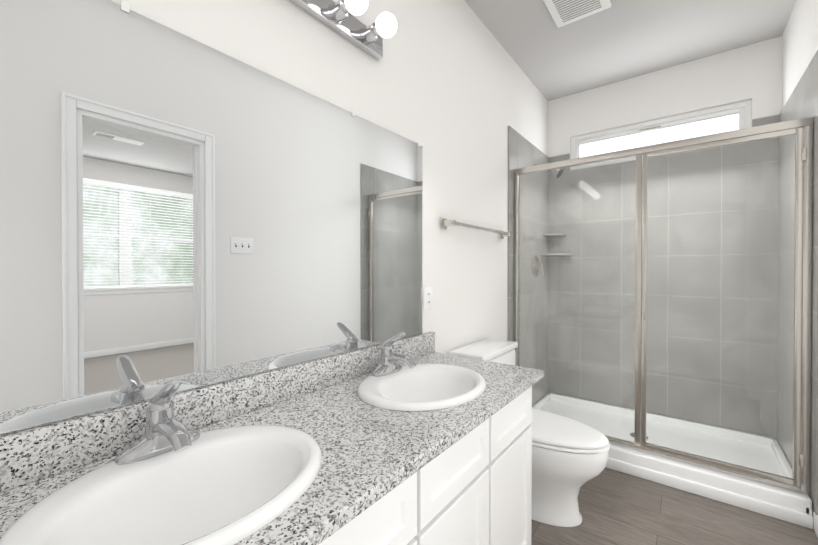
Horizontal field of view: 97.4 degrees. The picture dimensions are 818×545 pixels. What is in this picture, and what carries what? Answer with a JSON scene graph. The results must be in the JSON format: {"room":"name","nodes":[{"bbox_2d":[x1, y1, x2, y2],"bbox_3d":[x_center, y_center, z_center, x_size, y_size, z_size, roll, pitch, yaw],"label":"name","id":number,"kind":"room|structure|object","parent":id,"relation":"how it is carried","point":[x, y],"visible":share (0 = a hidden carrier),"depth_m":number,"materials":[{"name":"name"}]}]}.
{"room":"bathroom","nodes":[
{"label":"bathroom","id":0,"kind":"room"},
{"bbox_2d":[3,0,547,434],"bbox_3d":[0.150,-0.176,1.940,0.115,2.750,3.799,0,1,38],"label":"wall","id":1,"kind":"structure","parent":0,"point":[451,88],"depth_m":1.84,"materials":[{"name":"white paint"}]},
{"bbox_2d":[0,0,422,434],"bbox_3d":[-0.413,-0.156,1.108,0.009,0.908,1.556,0,1,38],"label":"mirror","id":2,"kind":"object","parent":1,"relation":"attached to","point":[189,213],"visible":1,"depth_m":0.88,"materials":[{"name":"white mirror"}]},
{"bbox_2d":[0,332,434,490],"bbox_3d":[-0.382,0.349,1.142,0.022,0.100,1.644,0,1,38],"label":"backsplash","id":3,"kind":"structure","parent":1,"relation":"attached to","point":[29,455],"depth_m":0.82,"materials":[{"name":"grey stone"}]},
{"bbox_2d":[289,0,397,59],"bbox_3d":[-0.352,-0.909,1.051,0.171,0.082,0.950,0,1,38],"label":"sconce","id":4,"kind":"object","parent":1,"relation":"attached to","point":[339,18],"visible":1,"depth_m":1.29,"materials":[{"name":"silver metal"}]},
{"bbox_2d":[424,286,431,309],"bbox_3d":[0.095,0.126,1.770,0.008,0.114,0.070,0,1,38],"label":"electrical outlet plate","id":5,"kind":"object","parent":1,"relation":"attached to","point":[427,297],"visible":1,"depth_m":1.76,"materials":[{"name":"white plastic"}]},
{"bbox_2d":[440,218,511,238],"bbox_3d":[0.431,-0.257,2.146,0.073,0.056,0.796,0,1,38],"label":"towel rail","id":6,"kind":"object","parent":1,"relation":"attached to","point":[445,223],"visible":1,"depth_m":1.97,"materials":[{"name":"silver metal"}]},
{"bbox_2d":[507,126,548,405],"bbox_3d":[0.989,0.075,2.921,0.012,2.235,0.924,0,1,38],"label":"wall tile","id":7,"kind":"structure","parent":1,"relation":"attached to","point":[523,152],"depth_m":2.88,"materials":[{"name":"grey tile"}]},
{"bbox_2d":[532,255,543,277],"bbox_3d":[1.076,-0.047,2.964,0.070,0.189,0.176,0,1,38],"label":"shower valve","id":8,"kind":"object","parent":7,"relation":"attached to","point":[536,265],"depth_m":2.95,"materials":[{"name":"silver metal"}]},
{"bbox_2d":[534,164,563,177],"bbox_3d":[1.131,-0.824,2.903,0.225,0.144,0.088,0,1,38],"label":"shower head","id":9,"kind":"object","parent":7,"relation":"attached to","point":[556,173],"depth_m":2.85},
{"bbox_2d":[464,0,796,100],"bbox_3d":[0.787,-1.597,1.436,1.727,0.100,3.799,0,1,38],"label":"ceiling","id":10,"kind":"structure","parent":0,"point":[618,40],"depth_m":2.35,"materials":[{"name":"grey paint"}]},
{"bbox_2d":[543,0,610,27],"bbox_3d":[0.951,-1.539,2.037,0.300,0.023,0.330,0,1,38],"label":"ceiling vent","id":11,"kind":"object","parent":10,"relation":"in","point":[563,12],"visible":0.96,"depth_m":2.08,"materials":[{"name":"white plastic"}]},
{"bbox_2d":[548,36,781,439],"bbox_3d":[1.905,-0.183,2.888,1.497,2.750,0.150,0,1,38],"label":"wall","id":12,"kind":"structure","parent":0,"point":[753,72],"depth_m":2.70,"materials":[{"name":"white paint"}]},
{"bbox_2d":[541,233,572,255],"bbox_3d":[1.288,-0.244,3.122,0.210,0.191,0.210,0,1,38],"label":"shower shelf","id":13,"kind":"object","parent":12,"relation":"attached to","point":[553,235],"depth_m":3.13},
{"bbox_2d":[571,100,751,169],"bbox_3d":[1.919,-1.042,2.861,1.166,0.300,0.065,0,1,38],"label":"shower window","id":14,"kind":"structure","parent":12,"relation":"in","point":[742,110],"depth_m":2.80,"materials":[{"name":"white plastic"}]},
{"bbox_2d":[548,115,778,437],"bbox_3d":[1.855,0.025,2.825,1.473,2.135,0.012,0,1,38],"label":"wall tile","id":15,"kind":"structure","parent":12,"relation":"attached to","point":[660,287],"depth_m":2.69,"materials":[{"name":"grey tile"}]},
{"bbox_2d":[531,467,817,544],"bbox_3d":[0.787,1.253,1.457,1.727,0.100,3.799,0,1,38],"label":"floor","id":16,"kind":"structure","parent":0,"point":[618,507],"depth_m":1.73,"materials":[{"name":"wood"}]},
{"bbox_2d":[324,391,531,544],"bbox_3d":[-0.203,0.819,0.963,0.528,0.776,1.575,0,1,38],"label":"bathroom vanity","id":17,"kind":"object","parent":16,"relation":"on","point":[478,492],"depth_m":1.03,"materials":[{"name":"white paint"}]},
{"bbox_2d":[0,351,543,544],"bbox_3d":[-0.173,0.415,0.981,0.550,0.030,1.644,0,1,38],"label":"countertop","id":18,"kind":"structure","parent":17,"relation":"on","point":[302,470],"depth_m":0.77,"materials":[{"name":"grey stone"}]},
{"bbox_2d":[449,338,609,526],"bbox_3d":[0.639,0.808,1.876,0.723,0.783,0.472,0,1,38],"label":"toilet","id":19,"kind":"object","parent":16,"relation":"on","point":[569,457],"visible":0.31,"depth_m":1.71,"materials":[{"name":"white ceramic"}]},
{"bbox_2d":[533,393,812,528],"bbox_3d":[1.579,1.130,2.477,1.469,0.130,0.887,0,1,38],"label":"shower pan","id":20,"kind":"object","parent":16,"relation":"on","point":[790,506],"visible":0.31,"depth_m":2.16,"materials":[{"name":"white plastic"}]},
{"bbox_2d":[514,116,812,494],"bbox_3d":[1.348,0.159,2.172,1.469,1.814,0.074,0,1,38],"label":"shower enclosure","id":21,"kind":"object","parent":20,"relation":"on","point":[801,129],"visible":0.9,"depth_m":1.97,"materials":[{"name":"clear glass"}]},
{"bbox_2d":[782,0,817,108],"bbox_3d":[1.424,-0.168,0.952,0.115,2.750,3.799,0,1,38],"label":"wall","id":22,"kind":"structure","parent":0,"point":[800,42],"depth_m":2.01,"materials":[{"name":"white paint"}]},
{"bbox_2d":[777,50,817,515],"bbox_3d":[2.163,0.081,2.011,0.012,2.235,0.924,0,1,38],"label":"wall tile","id":23,"kind":"structure","parent":22,"relation":"attached to","point":[802,102],"depth_m":2.05,"materials":[{"name":"grey tile"}]},
{"bbox_2d":[813,512,817,536],"bbox_3d":[1.472,1.163,1.130,0.014,0.085,1.392,0,1,38],"label":"baseboard","id":24,"kind":"structure","parent":22,"relation":"attached to","point":[815,522],"depth_m":1.62,"materials":[{"name":"white paint"}]},
{"label":"outside","id":25,"kind":"structure","parent":0,"visible":0},
{"bbox_2d":[580,114,738,156],"bbox_3d":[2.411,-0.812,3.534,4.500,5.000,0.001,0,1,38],"label":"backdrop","id":26,"kind":"structure","parent":25,"point":[663,136],"depth_m":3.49,"materials":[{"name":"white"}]}
]}

